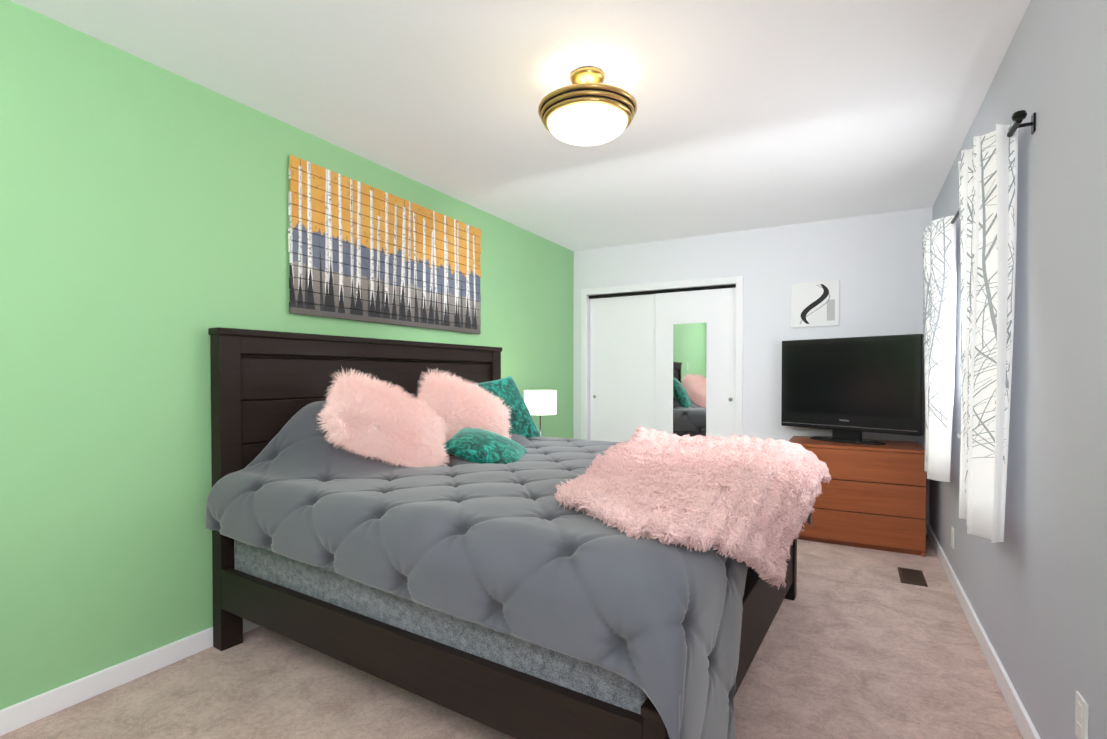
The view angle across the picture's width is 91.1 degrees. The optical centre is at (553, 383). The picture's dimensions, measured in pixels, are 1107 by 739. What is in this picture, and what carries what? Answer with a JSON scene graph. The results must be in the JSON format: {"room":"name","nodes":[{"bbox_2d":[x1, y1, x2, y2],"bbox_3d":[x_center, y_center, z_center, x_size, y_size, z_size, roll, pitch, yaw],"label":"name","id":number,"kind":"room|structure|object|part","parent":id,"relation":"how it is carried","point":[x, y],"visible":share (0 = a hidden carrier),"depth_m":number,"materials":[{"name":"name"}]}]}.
{"room":"bedroom","nodes":[
{"label":"bedroom","id":0,"kind":"room"},
{"bbox_2d":[0,0,573,709],"bbox_3d":[-1.233,-0.076,3.085,0.100,2.490,5.990,0,1,29],"label":"wall","id":1,"kind":"structure","parent":0,"point":[144,224],"depth_m":2.16,"materials":[{"name":"green paint"}]},
{"bbox_2d":[0,618,259,735],"bbox_3d":[-1.183,1.127,3.075,0.014,0.085,5.790,0,1,29],"label":"baseboard","id":2,"kind":"structure","parent":1,"relation":"attached to","point":[33,709],"depth_m":2.08,"materials":[{"name":"white wood"}]},
{"bbox_2d":[288,155,480,333],"bbox_3d":[-0.952,-0.766,3.451,0.026,0.797,1.612,0,1,29],"label":"art","id":3,"kind":"object","parent":1,"relation":"attached to","point":[347,236],"visible":1,"depth_m":3.23},
{"bbox_2d":[0,535,1022,738],"bbox_3d":[0.288,1.226,2.611,3.240,0.100,6.590,0,1,29],"label":"floor","id":4,"kind":"structure","parent":0,"point":[860,643],"depth_m":2.12,"materials":[{"name":"carpet"}]},
{"bbox_2d":[205,327,830,738],"bbox_3d":[-0.028,0.463,2.655,2.285,1.425,2.178,1,1,32],"label":"bed","id":5,"kind":"object","parent":4,"relation":"on","point":[445,525],"visible":1,"depth_m":1.88,"materials":[{"name":"grey fabric"}]},
{"bbox_3d":[-0.955,0.455,3.244,0.089,1.425,2.012,1,1,32],"label":"headboard","id":6,"kind":"part","parent":5,"relation":"part of","materials":[{"name":"brown wood"}]},
{"bbox_2d":[317,366,450,467],"bbox_3d":[-0.782,0.202,2.598,0.517,0.287,0.150,33,-63,-33],"label":"pillow","id":7,"kind":"object","parent":5,"relation":"on","point":[430,454],"depth_m":2.48,"materials":[{"name":"fur"}]},
{"bbox_2d":[416,367,511,440],"bbox_3d":[-0.497,0.180,3.068,0.478,0.287,0.150,28,-53,-31],"label":"pillow","id":8,"kind":"object","parent":5,"relation":"on","point":[437,407],"depth_m":2.94,"materials":[{"name":"fur"}]},
{"bbox_2d":[554,426,830,589],"bbox_3d":[0.557,0.445,2.357,0.976,0.356,2.016,1,1,32],"label":"throw","id":9,"kind":"object","parent":5,"relation":"on","point":[720,506],"depth_m":1.80,"materials":[{"name":"pink fur"}]},
{"bbox_3d":[0.777,0.978,2.156,0.070,0.410,2.008,1,1,32],"label":"footboard","id":10,"kind":"part","parent":5,"relation":"part of","materials":[{"name":"brown wood"}]},
{"bbox_2d":[789,436,925,556],"bbox_3d":[2.244,0.797,4.077,0.868,0.715,0.584,0,1,29],"label":"dresser","id":11,"kind":"object","parent":4,"relation":"on","point":[872,497],"visible":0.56,"depth_m":3.78,"materials":[{"name":"brown wood"}]},
{"bbox_2d":[781,334,924,444],"bbox_3d":[2.220,0.046,4.116,0.227,0.785,1.000,-1,1,-39],"label":"tv","id":12,"kind":"object","parent":11,"relation":"on","point":[849,390],"visible":0.98,"depth_m":4.03,"materials":[{"name":"black plastic"}]},
{"bbox_2d":[897,567,927,586],"bbox_3d":[2.160,1.161,3.275,0.130,0.010,0.280,0,1,29],"label":"floor vent","id":13,"kind":"object","parent":4,"relation":"in","point":[911,576],"visible":1,"depth_m":3.26,"materials":[{"name":"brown metal"}]},
{"bbox_3d":[-0.128,0.838,4.391,0.470,0.625,0.470,0,1,29],"label":"nightstand","id":14,"kind":"object","parent":4,"relation":"on","visible":0},
{"bbox_2d":[524,390,555,435],"bbox_3d":[-0.104,0.291,4.302,0.256,0.470,0.256,0,1,29],"label":"table lamp","id":15,"kind":"object","parent":14,"relation":"on","point":[540,402],"visible":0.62,"depth_m":4.19,"materials":[{"name":"white fabric"}]},
{"bbox_3d":[-0.104,0.361,4.303,0.130,0.330,0.130,0,1,29],"label":"stem","id":16,"kind":"part","parent":15,"relation":"part of","materials":[{"name":"silver metal"}]},
{"bbox_3d":[-0.104,0.148,4.300,0.256,0.185,0.256,0,1,29],"label":"lamp shade","id":17,"kind":"part","parent":15,"relation":"part of","materials":[{"name":"white fabric"}]},
{"bbox_2d":[11,0,1030,250],"bbox_3d":[0.288,-1.363,2.573,3.240,0.100,6.590,0,1,29],"label":"ceiling","id":18,"kind":"structure","parent":0,"point":[753,114],"depth_m":2.41,"materials":[{"name":"white paint"}]},
{"bbox_2d":[538,67,636,145],"bbox_3d":[0.144,-1.176,2.314,0.418,0.265,0.418,0,1,29],"label":"ceiling lamp","id":19,"kind":"object","parent":18,"relation":"attached to","point":[587,107],"visible":1,"depth_m":2.21,"materials":[{"name":"gold metal"}]},
{"bbox_3d":[0.144,-1.077,2.316,0.340,0.068,0.340,0,1,29],"label":"lamp shade","id":20,"kind":"part","parent":19,"relation":"part of","materials":[{"name":"white glass"}]},
{"bbox_2d":[573,207,932,523],"bbox_3d":[1.606,-0.102,4.885,3.140,2.490,0.100,0,1,29],"label":"wall","id":21,"kind":"structure","parent":0,"point":[873,264],"depth_m":4.64,"materials":[{"name":"white paint"}]},
{"bbox_2d":[581,276,742,439],"bbox_3d":[0.975,0.093,5.168,1.579,2.092,0.018,0,1,29],"label":"trim","id":22,"kind":"structure","parent":21,"relation":"attached to","point":[737,281],"depth_m":5.01,"materials":[{"name":"white wood"}]},
{"bbox_2d":[589,284,735,298],"bbox_3d":[1.010,-0.876,5.216,1.451,0.028,0.065,0,1,29],"label":"track","id":23,"kind":"object","parent":21,"relation":"attached to","point":[660,291],"visible":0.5,"depth_m":5.17,"materials":[{"name":"black metal"}]},
{"bbox_2d":[590,294,655,441],"bbox_3d":[0.713,0.126,5.401,0.759,1.996,0.018,0,1,29],"label":"closet door","id":24,"kind":"structure","parent":23,"relation":"hanging from","point":[622,362],"depth_m":5.41,"materials":[{"name":"white wood"}]},
{"bbox_2d":[655,288,735,437],"bbox_3d":[1.307,0.131,5.047,0.744,1.996,0.018,0,1,29],"label":"closet door","id":25,"kind":"structure","parent":23,"relation":"hanging from","point":[714,310],"depth_m":4.97,"materials":[{"name":"white wood"}]},
{"bbox_2d":[673,323,706,436],"bbox_3d":[1.265,0.041,5.056,0.310,1.200,0.003,0,1,29],"label":"mirror","id":26,"kind":"object","parent":25,"relation":"attached to","point":[689,373],"visible":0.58,"depth_m":5.05,"materials":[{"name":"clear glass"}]},
{"bbox_2d":[791,280,838,327],"bbox_3d":[2.162,-0.656,4.498,0.360,0.370,0.024,0,1,29],"label":"art","id":27,"kind":"object","parent":21,"relation":"attached to","point":[814,304],"visible":0.98,"depth_m":4.49},
{"bbox_2d":[929,0,1106,738],"bbox_3d":[1.519,-0.053,1.572,0.100,2.490,5.990,0,1,29],"label":"wall","id":28,"kind":"structure","parent":0,"point":[1034,585],"depth_m":1.62,"materials":[{"name":"grey paint"}]},
{"bbox_2d":[951,526,953,548],"bbox_3d":[2.326,0.898,3.168,0.008,0.115,0.072,0,1,29],"label":"electrical outlet","id":29,"kind":"object","parent":28,"relation":"attached to","point":[952,536],"visible":0.98,"depth_m":3.16,"materials":[{"name":"white plastic"}]},
{"bbox_2d":[922,110,1035,542],"bbox_3d":[1.936,-0.181,2.602,0.162,1.456,1.860,0,1,29],"label":"curtain","id":30,"kind":"object","parent":28,"relation":"hanging from","point":[988,181],"visible":1,"depth_m":1.98,"materials":[{"name":"white fabric"}]},
{"bbox_2d":[922,217,953,460],"bbox_3d":[2.230,-0.194,3.166,0.131,1.446,0.406,0,1,29],"label":"print","id":31,"kind":"object","parent":30,"relation":"attached to","point":[938,238],"depth_m":3.02,"materials":[{"name":"grey fabric"}]},
{"bbox_3d":[2.232,-0.190,3.164,0.129,1.456,0.406,0,1,29],"label":"panel","id":32,"kind":"part","parent":30,"relation":"part of","materials":[{"name":"white fabric"}]},
{"bbox_2d":[958,124,1014,493],"bbox_3d":[1.620,-0.181,2.060,0.131,1.440,0.380,0,1,29],"label":"print","id":33,"kind":"object","parent":30,"relation":"attached to","point":[986,185],"depth_m":1.95,"materials":[{"name":"grey fabric"}]},
{"bbox_3d":[1.622,-0.173,2.056,0.131,1.455,0.382,0,1,29],"label":"panel","id":34,"kind":"part","parent":30,"relation":"part of","materials":[{"name":"white fabric"}]},
{"bbox_3d":[1.976,-0.873,2.570,0.070,0.060,1.860,0,1,29],"label":"rod","id":35,"kind":"part","parent":30,"relation":"part of","materials":[{"name":"black metal"}]},
{"bbox_2d":[927,524,1040,738],"bbox_3d":[1.469,1.149,1.617,0.014,0.085,5.790,0,1,29],"label":"baseboard","id":36,"kind":"structure","parent":28,"relation":"attached to","point":[1024,723],"depth_m":2.26,"materials":[{"name":"white wood"}]},
{"bbox_2d":[1075,691,1088,738],"bbox_3d":[1.348,0.859,1.389,0.008,0.115,0.072,0,1,29],"label":"electrical outlet","id":37,"kind":"object","parent":28,"relation":"attached to","point":[1081,716],"visible":1,"depth_m":1.38,"materials":[{"name":"white plastic"}]}
]}

